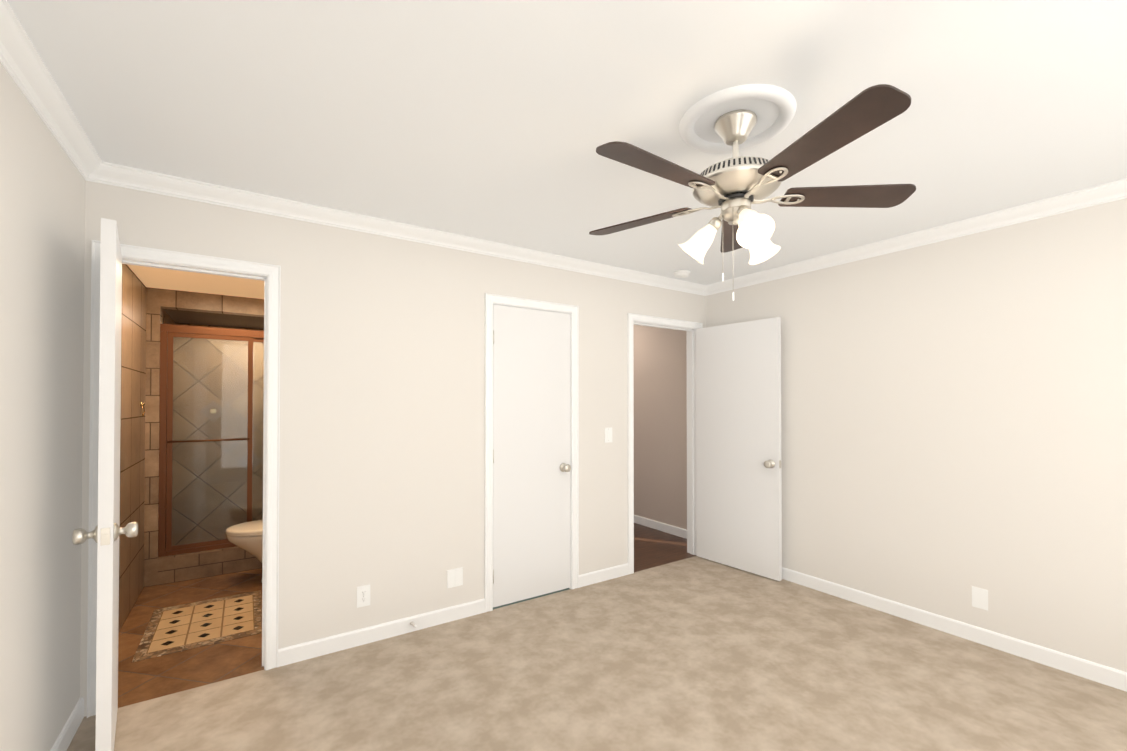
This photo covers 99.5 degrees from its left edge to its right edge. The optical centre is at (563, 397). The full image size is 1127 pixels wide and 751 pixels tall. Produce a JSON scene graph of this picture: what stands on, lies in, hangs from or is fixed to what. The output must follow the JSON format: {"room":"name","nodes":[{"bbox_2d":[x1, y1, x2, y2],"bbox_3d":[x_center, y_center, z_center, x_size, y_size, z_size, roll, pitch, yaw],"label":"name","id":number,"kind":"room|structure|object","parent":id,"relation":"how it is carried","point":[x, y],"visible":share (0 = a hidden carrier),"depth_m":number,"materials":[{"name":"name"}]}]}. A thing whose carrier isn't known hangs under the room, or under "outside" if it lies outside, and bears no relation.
{"room":"empty bedroom","nodes":[
{"label":"empty bedroom","id":0,"kind":"room"},
{"bbox_2d":[0,62,163,750],"bbox_3d":[-1.943,0.177,1.705,0.150,2.440,6.590,0,-1,-34],"label":"wall","id":1,"kind":"structure","parent":0,"point":[42,223],"depth_m":1.70,"materials":[{"name":"white paint"}]},
{"bbox_2d":[0,0,107,183],"bbox_3d":[-1.090,-1.016,0.634,0.066,0.076,3.420,0,-1,-34],"label":"crown molding","id":2,"kind":"structure","parent":1,"relation":"attached to","point":[26,68],"depth_m":1.58,"materials":[{"name":"white paint"}]},
{"bbox_2d":[50,697,83,750],"bbox_3d":[-1.112,1.342,0.594,0.013,0.088,3.600,0,-1,-34],"label":"baseboard","id":3,"kind":"structure","parent":1,"relation":"attached to","point":[68,731],"depth_m":1.94,"materials":[{"name":"white paint"}]},
{"bbox_2d":[141,402,144,415],"bbox_3d":[-3.032,0.081,3.438,0.020,0.106,0.085,0,-1,-34],"label":"towel ring","id":4,"kind":"object","parent":1,"relation":"attached to","point":[142,406],"visible":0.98,"depth_m":3.44,"materials":[{"name":"gold metal"}]},
{"bbox_2d":[118,568,263,707],"bbox_3d":[-2.405,1.468,3.619,1.520,0.100,2.870,0,-1,-34],"label":"floor","id":5,"kind":"structure","parent":0,"point":[153,678],"depth_m":2.62,"materials":[{"name":"tile"}]},
{"bbox_2d":[132,590,261,661],"bbox_3d":[-2.258,1.409,3.021,0.600,0.006,0.770,0,-1,-34],"label":"inlay","id":6,"kind":"object","parent":5,"relation":"on","point":[175,629],"visible":1,"depth_m":2.96,"materials":[{"name":"tile"}]},
{"bbox_2d":[226,520,262,582],"bbox_3d":[-2.188,1.032,3.751,0.767,0.775,0.430,0,-1,-34],"label":"toilet","id":7,"kind":"object","parent":5,"relation":"on","point":[247,536],"visible":0.21,"depth_m":3.51,"materials":[{"name":"beige ceramic"}]},
{"bbox_2d":[127,264,263,298],"bbox_3d":[-2.438,-0.872,3.694,1.520,0.080,2.750,0,-1,-34],"label":"ceiling","id":8,"kind":"structure","parent":0,"point":[159,278],"depth_m":3.45,"materials":[{"name":"beige paint"}]},
{"bbox_2d":[163,309,263,328],"bbox_3d":[-2.892,-0.759,4.400,1.150,0.130,0.830,0,-1,-34],"label":"soffit","id":9,"kind":"structure","parent":8,"relation":"attached to","point":[206,318],"depth_m":4.24,"materials":[{"name":"brown tile"}]},
{"bbox_2d":[144,287,263,586],"bbox_3d":[-2.641,0.296,3.985,1.280,2.250,0.140,0,-1,-34],"label":"wall","id":10,"kind":"structure","parent":0,"point":[158,300],"depth_m":3.63,"materials":[{"name":"tile"}]},
{"bbox_2d":[158,324,263,556],"bbox_3d":[-2.611,0.326,3.966,1.150,1.780,0.095,0,-1,-34],"label":"shower door","id":11,"kind":"structure","parent":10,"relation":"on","point":[211,436],"depth_m":3.81,"materials":[{"name":"clear glass"}]},
{"bbox_2d":[164,311,263,330],"bbox_3d":[-3.168,0.305,4.775,1.280,2.250,0.120,0,-1,-34],"label":"wall","id":12,"kind":"structure","parent":0,"point":[168,319],"depth_m":4.49,"materials":[{"name":"tile"}]},
{"bbox_2d":[80,180,705,716],"bbox_3d":[-0.438,0.194,3.292,4.116,2.440,0.120,0,-1,-34],"label":"wall","id":13,"kind":"structure","parent":0,"point":[382,398],"depth_m":2.81,"materials":[{"name":"white paint"}]},
{"bbox_2d":[72,218,137,750],"bbox_3d":[-1.822,0.376,1.919,0.173,2.024,0.608,1,-1,-41],"label":"bathroom door","id":14,"kind":"structure","parent":13,"relation":"in","point":[106,532],"depth_m":1.70,"materials":[{"name":"white paint"}]},
{"bbox_2d":[87,240,280,717],"bbox_3d":[-1.825,0.354,2.355,0.720,2.100,0.137,0,-1,-34],"label":"door frame","id":15,"kind":"structure","parent":13,"relation":"attached to","point":[269,275],"depth_m":2.46,"materials":[{"name":"white paint"}]},
{"bbox_2d":[357,585,369,607],"bbox_3d":[-1.146,1.136,2.734,0.072,0.116,0.010,0,-1,-34],"label":"electrical outlet","id":16,"kind":"object","parent":13,"relation":"attached to","point":[363,595],"visible":1,"depth_m":2.73,"materials":[{"name":"white plastic"}]},
{"bbox_2d":[278,599,484,666],"bbox_3d":[-1.006,1.365,2.820,1.170,0.088,0.013,0,-1,-34],"label":"baseboard","id":17,"kind":"structure","parent":13,"relation":"attached to","point":[321,647],"depth_m":2.76,"materials":[{"name":"white paint"}]},
{"bbox_2d":[86,163,707,295],"bbox_3d":[-0.386,-0.989,3.227,4.116,0.076,0.066,0,-1,-34],"label":"crown molding","id":18,"kind":"structure","parent":13,"relation":"attached to","point":[118,175],"depth_m":2.70,"materials":[{"name":"white paint"}]},
{"bbox_2d":[447,567,462,587],"bbox_3d":[-0.691,1.145,3.038,0.103,0.112,0.008,0,-1,-34],"label":"electrical outlet","id":19,"kind":"object","parent":13,"relation":"attached to","point":[454,577],"visible":1,"depth_m":3.03,"materials":[{"name":"white plastic"}]},
{"bbox_2d":[484,293,578,612],"bbox_3d":[-0.237,0.363,3.410,0.753,2.105,0.130,0,-1,-34],"label":"trim","id":20,"kind":"structure","parent":13,"relation":"attached to","point":[502,300],"depth_m":3.32,"materials":[{"name":"white paint"}]},
{"bbox_2d":[493,304,570,606],"bbox_3d":[-0.223,0.389,3.386,0.641,2.029,0.173,0,-1,-34],"label":"closet door","id":21,"kind":"structure","parent":13,"relation":"in","point":[531,453],"depth_m":3.36,"materials":[{"name":"white paint"}]},
{"bbox_2d":[579,563,628,587],"bbox_3d":[0.314,1.375,3.700,0.497,0.088,0.013,0,-1,-34],"label":"baseboard","id":22,"kind":"structure","parent":13,"relation":"attached to","point":[590,578],"depth_m":3.69,"materials":[{"name":"white paint"}]},
{"bbox_2d":[605,427,611,442],"bbox_3d":[0.354,0.292,3.742,0.072,0.116,0.012,0,-1,-34],"label":"light switch","id":23,"kind":"object","parent":13,"relation":"attached to","point":[608,434],"visible":1,"depth_m":3.73,"materials":[{"name":"white plastic"}]},
{"bbox_2d":[627,313,702,573],"bbox_3d":[0.858,0.371,4.144,0.890,2.105,0.137,0,-1,-34],"label":"door frame","id":24,"kind":"structure","parent":13,"relation":"attached to","point":[689,327],"depth_m":4.22,"materials":[{"name":"white paint"}]},
{"bbox_2d":[696,317,781,580],"bbox_3d":[1.436,0.395,3.982,0.173,2.029,0.778,0,-1,-38],"label":"hall door","id":25,"kind":"structure","parent":13,"relation":"in","point":[738,459],"depth_m":3.92,"materials":[{"name":"white paint"}]},
{"bbox_2d":[7,0,1126,284],"bbox_3d":[0.594,-1.092,1.758,4.356,0.100,3.840,0,-1,-34],"label":"ceiling","id":26,"kind":"structure","parent":0,"point":[497,120],"depth_m":1.68,"materials":[{"name":"white paint"}]},
{"bbox_2d":[674,270,689,277],"bbox_3d":[0.961,-1.000,3.869,0.132,0.039,0.132,0,-1,-34],"label":"smoke detector","id":27,"kind":"object","parent":26,"relation":"attached to","point":[681,273],"visible":1,"depth_m":3.83,"materials":[{"name":"white plastic"}]},
{"bbox_2d":[589,84,915,300],"bbox_3d":[0.608,-0.698,1.759,1.185,0.688,1.235,0,-1,-34],"label":"ceiling fan","id":28,"kind":"object","parent":26,"relation":"hanging from","point":[734,120],"visible":1,"depth_m":1.70,"materials":[{"name":"brown wood"}]},
{"bbox_2d":[67,556,1126,750],"bbox_3d":[0.628,1.447,1.681,4.356,0.100,3.720,0,-1,-34],"label":"floor carpet","id":29,"kind":"object","parent":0,"point":[695,653],"visible":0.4,"depth_m":2.30,"materials":[{"name":"beige carpet"}]},
{"bbox_2d":[633,325,686,529],"bbox_3d":[0.623,0.222,5.922,0.120,2.440,3.080,0,-1,-34],"label":"wall","id":30,"kind":"structure","parent":0,"point":[660,424],"depth_m":5.17,"materials":[{"name":"beige paint"}]},
{"bbox_2d":[634,515,686,538],"bbox_3d":[0.568,1.397,5.873,0.013,0.088,3.080,0,-1,-34],"label":"baseboard","id":31,"kind":"structure","parent":30,"relation":"attached to","point":[666,528],"depth_m":5.13,"materials":[{"name":"white paint"}]},
{"bbox_2d":[634,523,696,571],"bbox_3d":[0.099,1.487,5.487,1.460,0.100,3.200,0,-1,-34],"label":"floor","id":32,"kind":"structure","parent":0,"point":[653,547],"depth_m":4.52,"materials":[{"name":"brown wood"}]},
{"bbox_2d":[705,198,1126,671],"bbox_3d":[2.357,0.190,2.920,0.120,2.440,3.840,0,-1,-34],"label":"wall","id":33,"kind":"structure","parent":0,"point":[953,421],"depth_m":2.78,"materials":[{"name":"white paint"}]},
{"bbox_2d":[708,178,1126,294],"bbox_3d":[2.279,-0.992,2.880,0.066,0.076,3.420,0,-1,-34],"label":"crown molding","id":34,"kind":"structure","parent":33,"relation":"attached to","point":[1116,190],"depth_m":2.84,"materials":[{"name":"white paint"}]},
{"bbox_2d":[782,567,1126,691],"bbox_3d":[2.301,1.366,2.870,0.013,0.088,3.600,0,-1,-34],"label":"baseboard","id":35,"kind":"structure","parent":33,"relation":"attached to","point":[1099,673],"depth_m":2.75,"materials":[{"name":"white paint"}]},
{"bbox_2d":[972,586,987,610],"bbox_3d":[2.397,1.153,2.745,0.010,0.116,0.072,0,-1,-34],"label":"electrical outlet","id":36,"kind":"object","parent":33,"relation":"attached to","point":[980,598],"visible":1,"depth_m":2.74,"materials":[{"name":"white plastic"}]}
]}

